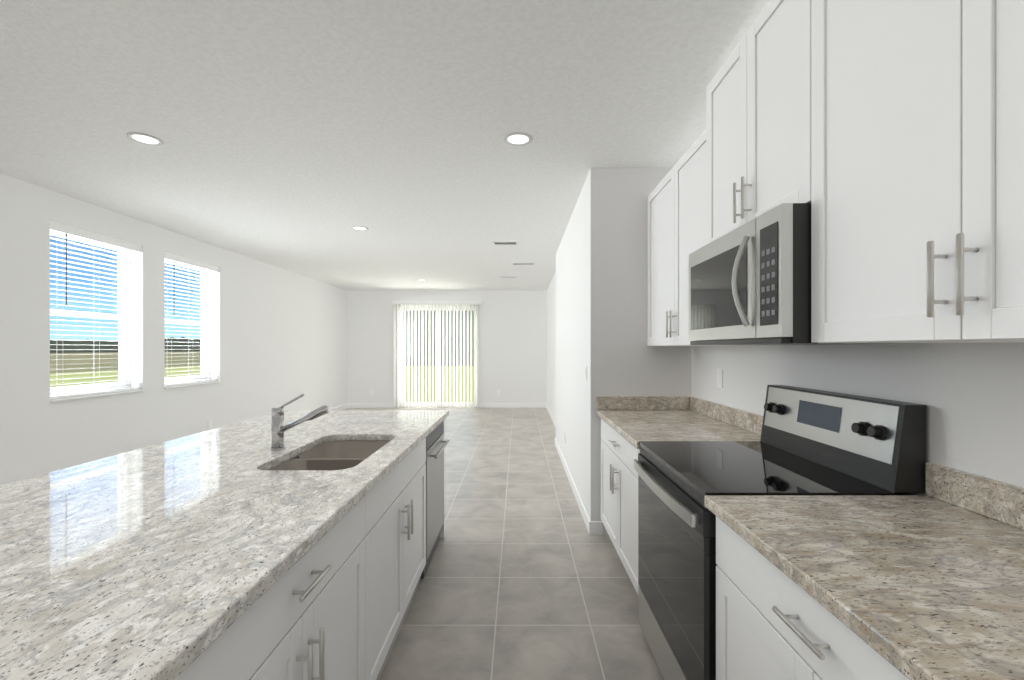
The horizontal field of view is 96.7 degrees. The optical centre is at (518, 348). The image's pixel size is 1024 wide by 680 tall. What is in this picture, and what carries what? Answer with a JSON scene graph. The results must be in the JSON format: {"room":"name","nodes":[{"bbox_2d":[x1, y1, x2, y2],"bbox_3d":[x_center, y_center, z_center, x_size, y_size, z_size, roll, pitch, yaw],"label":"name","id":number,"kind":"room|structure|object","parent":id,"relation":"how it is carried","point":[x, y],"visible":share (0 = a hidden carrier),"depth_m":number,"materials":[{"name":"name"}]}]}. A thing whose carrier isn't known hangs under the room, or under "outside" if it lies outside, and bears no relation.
{"room":"kitchen","nodes":[
{"label":"kitchen","id":0,"kind":"room"},
{"bbox_2d":[0,173,346,485],"bbox_3d":[-4.025,0.020,3.950,0.250,2.680,12.900,0,0,0],"label":"wall","id":1,"kind":"structure","parent":0,"point":[280,336],"depth_m":4.82,"materials":[{"name":"white paint"}]},
{"bbox_2d":[50,229,143,401],"bbox_3d":[-3.991,-0.310,4.260,0.218,1.519,0.940,0,0,0],"label":"window","id":2,"kind":"structure","parent":1,"relation":"in","point":[67,390],"depth_m":4.44,"materials":[{"name":"white plastic"}]},
{"bbox_2d":[50,220,141,398],"bbox_3d":[-3.936,-0.320,4.260,0.079,1.496,0.932,0,0,0],"label":"window blind","id":3,"kind":"object","parent":2,"relation":"attached to","point":[72,230],"visible":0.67,"depth_m":4.23,"materials":[{"name":"white plastic"}]},
{"bbox_2d":[165,259,220,388],"bbox_3d":[-3.991,-0.310,5.485,0.218,1.519,0.930,0,0,0],"label":"window","id":4,"kind":"structure","parent":1,"relation":"in","point":[205,363],"depth_m":5.79,"materials":[{"name":"white plastic"}]},
{"bbox_2d":[165,252,218,386],"bbox_3d":[-3.936,-0.320,5.485,0.079,1.496,0.922,0,0,0],"label":"window blind","id":5,"kind":"object","parent":4,"relation":"attached to","point":[181,259],"visible":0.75,"depth_m":5.45,"materials":[{"name":"white plastic"}]},
{"bbox_2d":[208,420,211,429],"bbox_3d":[-3.896,0.970,5.760,0.008,0.116,0.072,0,0,0],"label":"outlet","id":6,"kind":"object","parent":1,"relation":"attached to","point":[209,424],"visible":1,"depth_m":5.74,"materials":[{"name":"white plastic"}]},
{"bbox_2d":[330,404,347,409],"bbox_3d":[-3.892,1.312,3.950,0.016,0.095,12.900,0,0,0],"label":"baseboard","id":7,"kind":"structure","parent":1,"relation":"attached to","point":[345,406],"depth_m":10.01,"materials":[{"name":"white wood"}]},
{"bbox_2d":[0,0,768,289],"bbox_3d":[-1.325,-1.380,3.950,5.650,0.120,13.400,0,0,0],"label":"ceiling","id":8,"kind":"structure","parent":0,"point":[301,137],"depth_m":2.58,"materials":[{"name":"white paint"}]},
{"bbox_2d":[126,132,163,145],"bbox_3d":[-2.350,-1.316,2.870,0.184,0.008,0.184,0,0,0],"label":"recessed light","id":9,"kind":"object","parent":8,"relation":"in","point":[144,138],"visible":1,"depth_m":2.86,"materials":[{"name":"white"}]},
{"bbox_2d":[351,226,367,230],"bbox_3d":[-1.740,-1.316,5.000,0.184,0.008,0.184,0,0,0],"label":"recessed light","id":10,"kind":"object","parent":8,"relation":"in","point":[362,228],"visible":1,"depth_m":5.00,"materials":[{"name":"white"}]},
{"bbox_2d":[492,241,517,244],"bbox_3d":[-0.160,-1.314,5.700,0.320,0.011,0.170,0,0,0],"label":"ceiling vent","id":11,"kind":"object","parent":8,"relation":"in","point":[505,242],"visible":0.96,"depth_m":5.65,"materials":[{"name":"white metal"}]},
{"bbox_2d":[500,276,516,277],"bbox_3d":[-0.180,-1.314,8.420,0.300,0.011,0.150,0,0,0],"label":"ceiling vent","id":12,"kind":"object","parent":8,"relation":"in","point":[508,276],"visible":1,"depth_m":8.39,"materials":[{"name":"white metal"}]},
{"bbox_2d":[504,132,532,145],"bbox_3d":[0.000,-1.316,2.870,0.184,0.008,0.184,0,0,0],"label":"recessed light","id":13,"kind":"object","parent":8,"relation":"in","point":[517,138],"visible":1,"depth_m":2.86,"materials":[{"name":"white"}]},
{"bbox_2d":[512,263,534,264],"bbox_3d":[0.080,-1.314,7.100,0.360,0.011,0.150,0,0,0],"label":"ceiling vent","id":14,"kind":"object","parent":8,"relation":"in","point":[523,263],"visible":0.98,"depth_m":7.09,"materials":[{"name":"white metal"}]},
{"bbox_2d":[403,310,473,365],"bbox_3d":[2.500,-3.215,42.000,45.000,9.850,0.001,0,0,0],"label":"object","id":15,"kind":"object","parent":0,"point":[441,337],"depth_m":42.00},
{"bbox_2d":[347,290,546,407],"bbox_3d":[-1.325,0.020,10.525,5.650,2.680,0.250,0,0,0],"label":"wall","id":16,"kind":"structure","parent":0,"point":[513,346],"depth_m":10.40,"materials":[{"name":"white paint"}]},
{"bbox_2d":[348,404,395,407],"bbox_3d":[-3.330,1.312,10.394,1.080,0.095,0.013,0,0,0],"label":"baseboard","id":17,"kind":"structure","parent":16,"relation":"attached to","point":[349,405],"depth_m":10.39,"materials":[{"name":"white wood"}]},
{"bbox_2d":[393,301,480,406],"bbox_3d":[-1.840,0.129,10.350,2.008,2.413,0.089,0,0,0],"label":"blinds","id":18,"kind":"object","parent":16,"relation":"attached to","point":[432,303],"visible":1,"depth_m":10.35,"materials":[{"name":"white plastic"}]},
{"bbox_2d":[399,306,476,406],"bbox_3d":[-1.840,0.190,10.520,1.860,2.340,0.080,0,0,0],"label":"slider","id":19,"kind":"object","parent":16,"relation":"in","point":[444,357],"visible":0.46,"depth_m":10.48,"materials":[{"name":"white glass"}]},
{"bbox_2d":[479,404,545,407],"bbox_3d":[-0.130,1.312,10.392,1.520,0.095,0.016,0,0,0],"label":"baseboard","id":20,"kind":"structure","parent":16,"relation":"attached to","point":[480,405],"depth_m":10.39,"materials":[{"name":"white wood"}]},
{"bbox_2d":[343,407,663,679],"bbox_3d":[-1.325,1.420,3.950,5.650,0.120,13.400,0,0,0],"label":"floor","id":21,"kind":"structure","parent":0,"point":[526,576],"depth_m":2.65,"materials":[{"name":"tile"}]},
{"bbox_2d":[168,414,449,679],"bbox_3d":[-0.887,0.923,1.151,0.822,0.874,4.242,0,0,0],"label":"kitchen island","id":22,"kind":"object","parent":21,"relation":"on","point":[335,613],"depth_m":1.43,"materials":[{"name":"white wood"}]},
{"bbox_2d":[0,410,447,679],"bbox_3d":[-1.100,0.468,1.150,1.199,0.035,4.300,0,0,0],"label":"island countertop","id":23,"kind":"structure","parent":22,"relation":"on","point":[119,566],"depth_m":1.08,"materials":[{"name":"grey stone"}]},
{"bbox_2d":[268,394,331,449],"bbox_3d":[-0.973,0.326,2.030,0.259,0.248,0.062,0,0,0],"label":"faucet","id":24,"kind":"object","parent":23,"relation":"on","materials":[{"name":"silver metal"}]},
{"bbox_2d":[264,438,391,469],"bbox_3d":[-0.807,0.580,2.032,0.435,0.213,0.765,0,0,0],"label":"sink","id":25,"kind":"object","parent":23,"relation":"in","point":[333,453],"depth_m":2.23,"materials":[{"name":"silver metal"}]},
{"bbox_2d":[415,417,449,578],"bbox_3d":[-0.538,0.916,2.930,0.123,0.847,0.602,0,0,0],"label":"dishwasher","id":26,"kind":"object","parent":22,"relation":"in","point":[435,445],"depth_m":2.86,"materials":[{"name":"silver metal"}]},
{"bbox_2d":[599,416,639,594],"bbox_3d":[0.933,0.923,2.756,0.668,0.874,1.142,0,0,0],"label":"base cabinet","id":27,"kind":"object","parent":21,"relation":"on","point":[619,478],"depth_m":2.67,"materials":[{"name":"white wood"}]},
{"bbox_2d":[596,408,763,451],"bbox_3d":[0.918,0.467,2.756,0.698,0.035,1.144,0,0,0],"label":"countertop","id":28,"kind":"structure","parent":27,"relation":"on","point":[636,425],"depth_m":2.62,"materials":[{"name":"beige stone"}]},
{"bbox_2d":[634,385,925,679],"bbox_3d":[0.894,0.767,1.790,0.728,1.185,0.776,0,0,0],"label":"range","id":29,"kind":"object","parent":21,"relation":"on","point":[818,442],"visible":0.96,"depth_m":1.63,"materials":[{"name":"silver metal"}]},
{"bbox_2d":[716,520,899,679],"bbox_3d":[0.933,0.923,0.902,0.668,0.874,0.985,0,0,0],"label":"base cabinet","id":30,"kind":"object","parent":21,"relation":"on","point":[767,628],"depth_m":1.08,"materials":[{"name":"white wood"}]},
{"bbox_2d":[705,495,1023,679],"bbox_3d":[0.918,0.467,0.198,0.698,0.035,2.396,0,0,0],"label":"countertop","id":31,"kind":"structure","parent":30,"relation":"on","point":[932,588],"depth_m":0.93,"materials":[{"name":"beige stone"}]},
{"bbox_2d":[547,168,691,533],"bbox_3d":[1.015,0.020,6.865,0.970,2.680,7.070,0,0,0],"label":"wall","id":32,"kind":"structure","parent":0,"point":[597,307],"depth_m":3.33,"materials":[{"name":"white paint"}]},
{"bbox_2d":[546,404,555,427],"bbox_3d":[0.644,1.312,8.413,0.013,0.095,3.973,0,0,0],"label":"baseboard","id":33,"kind":"structure","parent":32,"relation":"attached to","point":[554,422],"depth_m":8.70,"materials":[{"name":"white"}]},
{"bbox_2d":[555,438,593,534],"bbox_3d":[0.528,1.312,4.879,0.023,0.095,3.123,0,0,0],"label":"baseboard","id":34,"kind":"structure","parent":32,"relation":"attached to","point":[589,524],"depth_m":3.96,"materials":[{"name":"white"}]},
{"bbox_2d":[585,365,586,379],"bbox_3d":[0.525,0.190,3.530,0.010,0.116,0.072,0,0,0],"label":"light switch","id":35,"kind":"object","parent":32,"relation":"attached to","point":[585,372],"visible":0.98,"depth_m":3.50,"materials":[{"name":"white plastic"}]},
{"bbox_2d":[596,396,687,407],"bbox_3d":[0.908,0.399,3.318,0.677,0.099,0.020,0,0,0],"label":"backsplash","id":36,"kind":"structure","parent":32,"relation":"attached to","point":[601,401],"depth_m":3.31,"materials":[{"name":"beige stone"}]},
{"bbox_2d":[692,342,1023,494],"bbox_3d":[1.385,0.020,0.415,0.230,2.680,5.830,0,0,0],"label":"wall","id":37,"kind":"structure","parent":0,"point":[970,396],"depth_m":1.41,"materials":[{"name":"white paint"}]},
{"bbox_2d":[648,136,744,345],"bbox_3d":[1.107,-0.563,2.754,0.324,1.095,1.143,0,0,0],"label":"upper cabinet","id":38,"kind":"object","parent":37,"relation":"attached to","point":[674,204],"depth_m":2.77,"materials":[{"name":"white wood"}]},
{"bbox_2d":[717,369,722,387],"bbox_3d":[1.266,0.190,2.860,0.008,0.116,0.072,0,0,0],"label":"outlet","id":39,"kind":"object","parent":37,"relation":"attached to","point":[719,378],"visible":1,"depth_m":2.84,"materials":[{"name":"white plastic"}]},
{"bbox_2d":[700,0,807,247],"bbox_3d":[1.085,-0.851,1.791,0.368,0.797,0.775,0,0,0],"label":"upper cabinet","id":40,"kind":"object","parent":37,"relation":"attached to","point":[754,140],"depth_m":1.72,"materials":[{"name":"white wood"}]},
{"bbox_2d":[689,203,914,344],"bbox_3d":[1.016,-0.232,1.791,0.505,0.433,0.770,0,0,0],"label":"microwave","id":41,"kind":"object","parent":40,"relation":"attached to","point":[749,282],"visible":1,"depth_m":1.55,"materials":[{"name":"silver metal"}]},
{"bbox_2d":[688,396,1023,527],"bbox_3d":[1.257,0.399,1.164,0.020,0.099,4.328,0,0,0],"label":"backsplash","id":42,"kind":"structure","parent":37,"relation":"attached to","point":[999,500],"depth_m":1.28,"materials":[{"name":"beige stone"}]},
{"bbox_2d":[808,0,1023,342],"bbox_3d":[1.085,-0.632,0.925,0.368,1.234,1.073,0,0,0],"label":"upper cabinet","id":43,"kind":"object","parent":37,"relation":"attached to","point":[885,138],"depth_m":1.04,"materials":[{"name":"white wood"}]},
{"label":"outside","id":44,"kind":"structure","parent":0,"visible":0},
{"bbox_2d":[50,351,200,373],"bbox_3d":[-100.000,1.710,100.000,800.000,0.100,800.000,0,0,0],"label":"ground","id":45,"kind":"structure","parent":44,"point":[180,363],"depth_m":56.77,"materials":[{"name":"green plant"}]},
{"bbox_2d":[50,337,200,352],"bbox_3d":[-160.000,-2.215,184.000,0.001,7.850,468.000,0,0,0],"label":"treeline","id":46,"kind":"object","parent":45,"relation":"on","point":[116,345],"depth_m":176.04,"materials":[{"name":"green plant"}]},
{"bbox_2d":[50,366,473,401],"bbox_3d":[-2.500,1.645,32.475,55.000,0.010,43.050,0,0,0],"label":"lawn","id":47,"kind":"structure","parent":45,"relation":"on","point":[55,380],"depth_m":24.63,"materials":[{"name":"green plant"}]}
]}

